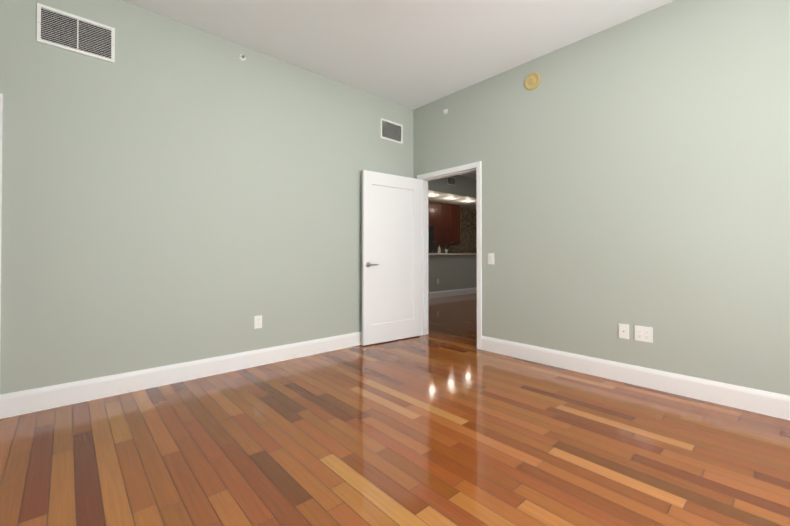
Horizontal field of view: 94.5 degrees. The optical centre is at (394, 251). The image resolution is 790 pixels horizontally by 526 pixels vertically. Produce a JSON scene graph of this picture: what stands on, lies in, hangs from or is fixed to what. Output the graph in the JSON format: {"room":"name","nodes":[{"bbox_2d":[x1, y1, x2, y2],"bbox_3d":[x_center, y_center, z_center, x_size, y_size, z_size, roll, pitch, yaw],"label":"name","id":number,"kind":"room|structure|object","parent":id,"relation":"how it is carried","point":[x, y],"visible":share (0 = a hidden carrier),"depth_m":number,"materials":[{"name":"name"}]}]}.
{"room":"empty bedroom","nodes":[
{"label":"empty bedroom","id":0,"kind":"room"},
{"bbox_2d":[0,0,412,394],"bbox_3d":[-1.711,-0.404,3.078,5.140,2.920,0.120,0,-1,-42],"label":"wall","id":1,"kind":"structure","parent":0,"point":[174,192],"depth_m":2.91,"materials":[{"name":"green paint"}]},
{"bbox_2d":[0,93,2,337],"bbox_3d":[-2.796,0.026,2.006,0.862,2.042,0.017,0,-1,-42],"label":"door frame","id":2,"kind":"structure","parent":1,"relation":"attached to","point":[1,110],"depth_m":2.29,"materials":[{"name":"white wood"}]},
{"bbox_2d":[36,3,114,62],"bbox_3d":[-2.214,-1.513,2.547,0.410,0.255,0.013,0,-1,-42],"label":"air vent","id":3,"kind":"object","parent":1,"relation":"in","point":[68,31],"visible":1,"depth_m":2.54,"materials":[{"name":"white metal"}]},
{"bbox_2d":[0,331,361,418],"bbox_3d":[-1.108,0.986,3.501,3.660,0.150,0.040,0,-1,-42],"label":"baseboard","id":4,"kind":"structure","parent":1,"relation":"attached to","point":[12,404],"depth_m":2.83,"materials":[{"name":"white wood"}]},
{"bbox_2d":[239,54,245,60],"bbox_3d":[-1.370,-1.757,3.294,0.060,0.060,0.033,0,-1,-42],"label":"sprinkler","id":5,"kind":"object","parent":1,"relation":"attached to","point":[242,57],"visible":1,"depth_m":3.29,"materials":[{"name":"white metal"}]},
{"bbox_2d":[254,315,261,328],"bbox_3d":[-1.267,0.654,3.382,0.072,0.117,0.009,0,-1,-42],"label":"outlet","id":6,"kind":"object","parent":1,"relation":"attached to","point":[257,321],"visible":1,"depth_m":3.38,"materials":[{"name":"white plastic"}]},
{"bbox_2d":[380,118,402,143],"bbox_3d":[-0.039,-1.481,4.503,0.360,0.240,0.013,0,-1,-42],"label":"air vent","id":7,"kind":"object","parent":1,"relation":"in","point":[391,131],"visible":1,"depth_m":4.50,"materials":[{"name":"white metal"}]},
{"bbox_2d":[0,293,789,525],"bbox_3d":[1.150,1.105,5.221,12.400,0.060,8.700,0,-1,-42],"label":"floor","id":8,"kind":"structure","parent":0,"point":[445,421],"depth_m":1.92,"materials":[{"name":"brown wood"}]},
{"bbox_2d":[428,226,433,252],"bbox_3d":[0.530,0.215,9.741,0.790,1.780,0.751,0,-1,-42],"label":"fridge","id":9,"kind":"object","parent":8,"relation":"on","point":[430,239],"visible":0.02,"depth_m":9.70,"materials":[{"name":"black"}]},
{"bbox_2d":[121,0,674,109],"bbox_3d":[0.112,-1.931,1.153,5.260,0.100,5.440,0,-1,-42],"label":"ceiling","id":10,"kind":"structure","parent":0,"point":[413,54],"depth_m":3.11,"materials":[{"name":"white paint"}]},
{"bbox_2d":[428,175,475,197],"bbox_3d":[1.535,-1.685,9.230,6.100,0.510,0.030,0,-1,-42],"label":"wall","id":11,"kind":"structure","parent":0,"point":[465,186],"depth_m":9.26,"materials":[{"name":"grey paint"}]},
{"bbox_2d":[447,177,455,185],"bbox_3d":[1.408,-1.751,9.088,0.340,0.200,0.013,0,-1,-42],"label":"air vent","id":12,"kind":"object","parent":11,"relation":"in","point":[451,180],"visible":0.92,"depth_m":9.10,"materials":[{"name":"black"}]},
{"bbox_2d":[428,255,476,291],"bbox_3d":[1.505,0.600,9.243,6.100,1.020,0.120,0,-1,-42],"label":"wall","id":13,"kind":"structure","parent":0,"point":[452,272],"depth_m":9.08,"materials":[{"name":"grey paint"}]},
{"bbox_2d":[428,287,476,298],"bbox_3d":[1.551,1.035,9.189,6.100,0.150,0.016,0,-1,-42],"label":"baseboard","id":14,"kind":"structure","parent":13,"relation":"attached to","point":[446,293],"depth_m":9.03,"materials":[{"name":"white wood"}]},
{"bbox_2d":[428,253,476,254],"bbox_3d":[1.512,0.068,9.241,6.000,0.040,0.280,0,-1,-42],"label":"bar","id":15,"kind":"object","parent":13,"relation":"on","point":[452,253],"visible":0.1,"depth_m":8.96,"materials":[{"name":"stone"}]},
{"bbox_2d":[428,190,476,209],"bbox_3d":[1.047,-1.680,9.773,6.100,0.510,1.430,0,-1,-42],"label":"ceiling soffit","id":16,"kind":"structure","parent":0,"point":[463,202],"depth_m":10.01,"materials":[{"name":"white paint"}]},
{"bbox_2d":[434,207,476,252],"bbox_3d":[0.529,-0.405,10.338,6.100,3.050,0.120,0,-1,-42],"label":"wall","id":17,"kind":"structure","parent":0,"point":[468,230],"depth_m":11.88,"materials":[{"name":"tile"}]},
{"bbox_2d":[428,201,443,244],"bbox_3d":[0.988,-0.813,10.450,0.797,1.206,0.327,0,-1,-42],"label":"upper cabinet","id":18,"kind":"object","parent":17,"relation":"attached to","point":[435,209],"depth_m":10.44,"materials":[{"name":"brown wood"}]},
{"bbox_2d":[444,203,459,244],"bbox_3d":[1.581,-0.808,10.983,0.798,1.206,0.327,0,-1,-42],"label":"upper cabinet","id":19,"kind":"object","parent":17,"relation":"attached to","point":[444,219],"depth_m":10.88,"materials":[{"name":"brown wood"}]},
{"bbox_2d":[460,171,475,178],"bbox_3d":[3.840,-2.017,6.087,7.120,0.100,7.790,0,-1,-42],"label":"ceiling","id":20,"kind":"structure","parent":0,"point":[471,175],"depth_m":9.32,"materials":[{"name":"grey paint"}]},
{"bbox_2d":[413,0,789,395],"bbox_3d":[1.247,-0.463,3.722,0.120,3.050,7.760,0,-1,-42],"label":"wall","id":21,"kind":"structure","parent":0,"point":[635,171],"depth_m":2.84,"materials":[{"name":"green paint"}]},
{"bbox_2d":[417,161,481,349],"bbox_3d":[0.664,0.044,4.366,0.154,2.047,0.969,0,-1,-42],"label":"door frame","id":22,"kind":"structure","parent":21,"relation":"attached to","point":[477,165],"depth_m":4.41,"materials":[{"name":"white wood"}]},
{"bbox_2d":[362,170,420,345],"bbox_3d":[-0.020,0.071,4.362,0.866,1.968,0.147,0,-1,-37],"label":"door","id":23,"kind":"structure","parent":22,"relation":"attached to","point":[391,257],"depth_m":4.33,"materials":[{"name":"white wood"}]},
{"bbox_2d":[488,253,493,263],"bbox_3d":[1.017,0.078,3.873,0.014,0.117,0.072,0,-1,-42],"label":"light switch","id":24,"kind":"object","parent":21,"relation":"attached to","point":[490,258],"visible":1,"depth_m":3.87,"materials":[{"name":"white plastic"}]},
{"bbox_2d":[524,72,540,89],"bbox_3d":[1.331,-1.650,3.538,0.016,0.164,0.164,0,-1,-42],"label":"smoke detector","id":25,"kind":"object","parent":21,"relation":"attached to","point":[532,81],"visible":1,"depth_m":3.53,"materials":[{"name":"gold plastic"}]},
{"bbox_2d":[619,323,628,338],"bbox_3d":[1.848,0.645,2.948,0.008,0.117,0.072,0,-1,-42],"label":"wall jack","id":26,"kind":"object","parent":21,"relation":"attached to","point":[623,331],"visible":1,"depth_m":2.94,"materials":[{"name":"white plastic"}]},
{"bbox_2d":[481,336,789,420],"bbox_3d":[2.324,0.976,2.410,0.016,0.150,4.148,0,-1,-42],"label":"baseboard","id":27,"kind":"structure","parent":21,"relation":"attached to","point":[767,403],"depth_m":2.78,"materials":[{"name":"white wood"}]},
{"bbox_2d":[635,325,652,342],"bbox_3d":[1.938,0.644,2.847,0.009,0.117,0.118,0,-1,-42],"label":"outlet","id":28,"kind":"object","parent":21,"relation":"attached to","point":[643,334],"visible":1,"depth_m":2.84,"materials":[{"name":"white plastic"}]}
]}

